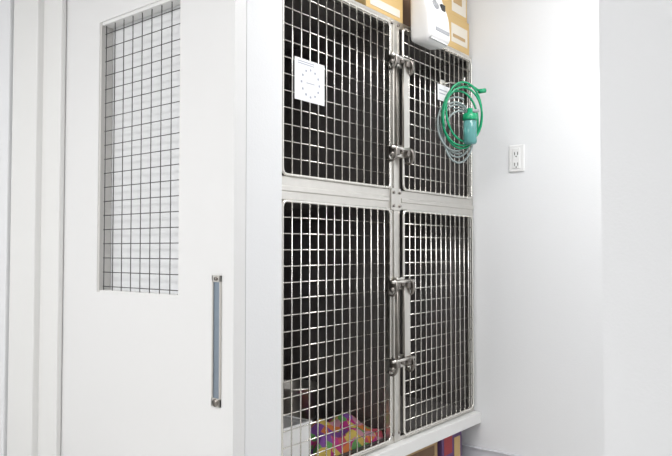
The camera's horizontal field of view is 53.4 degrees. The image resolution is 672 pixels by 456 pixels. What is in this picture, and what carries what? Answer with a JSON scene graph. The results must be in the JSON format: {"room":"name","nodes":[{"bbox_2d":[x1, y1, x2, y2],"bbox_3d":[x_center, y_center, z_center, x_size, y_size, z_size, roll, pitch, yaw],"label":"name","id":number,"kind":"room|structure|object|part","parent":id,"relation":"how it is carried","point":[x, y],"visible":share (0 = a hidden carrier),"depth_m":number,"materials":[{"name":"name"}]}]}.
{"room":"veterinary clinic","nodes":[
{"label":"veterinary clinic","id":0,"kind":"room"},
{"bbox_2d":[0,0,13,455],"bbox_3d":[-1.423,-0.157,2.826,0.358,2.500,0.106,-2,-2,39],"label":"wall","id":1,"kind":"structure","parent":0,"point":[6,6],"depth_m":2.69,"materials":[{"name":"white paint"}]},
{"bbox_2d":[110,0,281,455],"bbox_3d":[-1.240,-0.157,2.845,2.620,2.500,0.152,-2,-2,39],"label":"wall","id":2,"kind":"structure","parent":0,"point":[263,252],"depth_m":2.09,"materials":[{"name":"white paint"}]},
{"bbox_2d":[7,0,43,455],"bbox_3d":[-1.196,-0.163,2.651,0.196,2.500,0.096,-2,-2,39],"label":"trim","id":3,"kind":"structure","parent":2,"relation":"attached to","point":[27,108],"depth_m":2.59,"materials":[{"name":"white"}]},
{"bbox_2d":[38,0,66,455],"bbox_3d":[-1.079,-0.166,2.542,0.140,2.500,0.022,-2,-2,39],"label":"trim","id":4,"kind":"structure","parent":2,"relation":"attached to","point":[54,49],"depth_m":2.52,"materials":[{"name":"white"}]},
{"bbox_2d":[60,0,246,455],"bbox_3d":[-0.659,0.023,2.245,0.970,2.098,0.046,-2,-2,39],"label":"door leaf","id":5,"kind":"structure","parent":2,"relation":"in","point":[136,381],"depth_m":2.08,"materials":[{"name":"white laminate"}]},
{"bbox_2d":[97,0,181,297],"bbox_3d":[-0.650,-0.258,2.248,0.461,0.960,0.044,-2,-2,39],"label":"window frame","id":6,"kind":"structure","parent":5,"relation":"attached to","point":[124,19],"depth_m":2.37,"materials":[{"name":"grey metal"}]},
{"bbox_2d":[103,2,179,293],"bbox_3d":[-0.655,-0.258,2.242,0.461,0.960,0.006,-2,-2,39],"label":"grid","id":7,"kind":"object","parent":5,"relation":"attached to","point":[161,14],"visible":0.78,"depth_m":2.24,"materials":[{"name":"grey metal"}]},
{"bbox_2d":[211,275,221,407],"bbox_3d":[-0.351,0.330,1.954,0.038,0.383,0.009,-2,-2,39],"label":"door handle","id":8,"kind":"object","parent":5,"relation":"attached to","point":[216,279],"depth_m":1.96,"materials":[{"name":"silver metal"}]},
{"bbox_2d":[461,0,603,455],"bbox_3d":[1.562,-0.168,2.484,3.950,2.500,0.120,-2,-2,39],"label":"wall","id":9,"kind":"structure","parent":0,"point":[539,383],"depth_m":2.94,"materials":[{"name":"white paint"}]},
{"bbox_2d":[462,444,520,455],"bbox_3d":[1.136,1.044,2.697,2.730,0.090,0.016,-2,-2,39],"label":"baseboard","id":10,"kind":"structure","parent":9,"relation":"attached to","point":[467,450],"depth_m":3.07,"materials":[{"name":"white"}]},
{"bbox_2d":[509,144,524,171],"bbox_3d":[0.812,-0.313,3.004,0.072,0.120,0.011,-2,-2,39],"label":"wall outlet","id":11,"kind":"object","parent":9,"relation":"attached to","point":[516,152],"visible":1,"depth_m":3.00,"materials":[{"name":"white plastic"}]},
{"bbox_2d":[599,0,671,455],"bbox_3d":[1.383,-0.225,0.751,2.066,2.500,0.152,-2,-2,39],"label":"wall partition","id":12,"kind":"structure","parent":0,"point":[635,36],"depth_m":1.29,"materials":[{"name":"white paint"}]},
{"bbox_3d":[-0.822,1.069,0.859,5.700,0.080,5.570,-2,-2,39],"label":"floor","id":13,"kind":"structure","parent":0,"visible":0},
{"bbox_2d":[281,0,480,455],"bbox_3d":[-0.004,0.136,2.794,0.705,1.912,1.323,-2,-2,39],"label":"cage","id":14,"kind":"object","parent":13,"relation":"on","point":[377,299],"visible":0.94,"depth_m":2.74,"materials":[{"name":"grey metal"}]},
{"bbox_2d":[283,414,312,455],"bbox_3d":[-0.268,0.728,2.287,0.327,0.152,0.197,-2,-2,39],"label":"tray","id":15,"kind":"object","parent":14,"relation":"in","point":[286,419],"visible":0.14,"depth_m":2.22,"materials":[{"name":"white plastic"}]},
{"bbox_2d":[283,379,316,425],"bbox_3d":[-0.170,0.724,2.698,0.200,0.186,0.200,-2,-2,39],"label":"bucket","id":16,"kind":"object","parent":14,"relation":"in","point":[295,383],"visible":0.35,"depth_m":2.63,"materials":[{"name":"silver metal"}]},
{"bbox_2d":[294,56,323,105],"bbox_3d":[-0.086,-0.484,2.207,0.002,0.138,0.150,-2,-2,39],"label":"paper notice","id":17,"kind":"object","parent":14,"relation":"attached to","point":[309,75],"visible":1,"depth_m":2.20,"materials":[{"name":"white paper"}]},
{"bbox_3d":[0.020,0.361,2.322,0.010,0.890,0.615,-2,-2,39],"label":"grille door","id":18,"kind":"part","parent":14,"relation":"part of","materials":[{"name":"silver metal"}]},
{"bbox_3d":[0.020,-0.486,2.350,0.010,0.656,0.615,-2,-2,39],"label":"grille door","id":19,"kind":"part","parent":14,"relation":"part of","materials":[{"name":"silver metal"}]},
{"bbox_2d":[311,413,383,455],"bbox_3d":[-0.043,0.763,2.503,0.260,0.088,0.415,-2,-2,39],"label":"patterned blanket","id":20,"kind":"object","parent":14,"relation":"in","point":[322,424],"visible":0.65,"depth_m":2.48,"materials":[{"name":"multicoloured fabric"}]},
{"bbox_2d":[355,0,402,23],"bbox_3d":[0.080,-0.954,2.704,0.292,0.261,0.255,-2,-2,39],"label":"cardboard box","id":21,"kind":"object","parent":14,"relation":"on","point":[393,9],"visible":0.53,"depth_m":2.63,"materials":[{"name":"beige cardboard"}]},
{"bbox_2d":[403,0,410,25],"bbox_3d":[0.234,-0.956,2.920,0.223,0.280,0.235,-2,-2,39],"label":"carton","id":22,"kind":"object","parent":14,"relation":"on","point":[406,3],"visible":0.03,"depth_m":2.83,"materials":[{"name":"cardboard"}]},
{"bbox_2d":[362,411,480,455],"bbox_3d":[-0.011,0.964,2.773,0.685,0.255,1.323,-2,-2,39],"label":"shelf","id":23,"kind":"object","parent":14,"relation":"attached to","point":[403,445],"depth_m":2.77,"materials":[{"name":"white"}]},
{"bbox_2d":[409,0,449,49],"bbox_3d":[0.362,-0.882,2.737,0.170,0.291,0.158,-2,-2,39],"label":"oxygen concentrator","id":24,"kind":"object","parent":14,"relation":"attached to","point":[429,26],"visible":1,"depth_m":2.67,"materials":[{"name":"white plastic"}]},
{"bbox_3d":[0.449,-0.468,2.888,0.010,0.656,0.593,-2,-2,39],"label":"grille door","id":25,"kind":"part","parent":14,"relation":"part of","materials":[{"name":"silver metal"}]},
{"bbox_3d":[0.449,0.378,2.860,0.010,0.890,0.593,-2,-2,39],"label":"grille door","id":26,"kind":"part","parent":14,"relation":"part of","materials":[{"name":"silver metal"}]},
{"bbox_2d":[437,83,449,102],"bbox_3d":[0.469,-0.585,2.906,0.002,0.070,0.105,-2,-2,39],"label":"name card","id":27,"kind":"object","parent":14,"relation":"attached to","point":[442,90],"visible":0.9,"depth_m":2.90,"materials":[{"name":"white paper"}]},
{"bbox_2d":[446,11,468,55],"bbox_3d":[0.416,-0.887,3.135,0.317,0.156,0.290,-2,-2,39],"label":"cardboard box","id":28,"kind":"object","parent":14,"relation":"on","point":[458,29],"visible":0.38,"depth_m":3.07,"materials":[{"name":"beige cardboard"}]},
{"bbox_2d":[442,0,466,22],"bbox_3d":[0.421,-1.068,3.136,0.292,0.205,0.270,-2,-2,39],"label":"cardboard box","id":29,"kind":"object","parent":28,"relation":"on","point":[458,8],"visible":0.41,"depth_m":3.08,"materials":[{"name":"beige cardboard"}]},
{"bbox_2d":[437,77,485,163],"bbox_3d":[0.536,-0.461,2.842,0.210,0.371,0.123,0,-2,10],"label":"hose","id":30,"kind":"object","parent":14,"relation":"attached to","point":[471,126],"visible":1,"depth_m":2.83,"materials":[{"name":"green"}]},
{"bbox_2d":[462,108,478,144],"bbox_3d":[0.565,-0.427,2.810,0.062,0.152,0.067,-2,-2,39],"label":"bottle","id":31,"kind":"object","parent":30,"relation":"on","point":[470,133],"depth_m":2.79,"materials":[{"name":"teal plastic"}]},
{"bbox_2d":[406,442,436,455],"bbox_3d":[0.248,0.999,2.867,0.272,0.191,0.280,-2,-2,39],"label":"cardboard box","id":32,"kind":"object","parent":13,"relation":"on","point":[431,450],"visible":0.1,"depth_m":2.83,"materials":[{"name":"beige cardboard"}]},
{"bbox_2d":[437,431,461,455],"bbox_3d":[0.416,1.000,3.053,0.262,0.201,0.180,-2,-2,39],"label":"carton","id":33,"kind":"object","parent":13,"relation":"on","point":[451,445],"visible":0.2,"depth_m":2.96,"materials":[{"name":"purple"}]}
]}

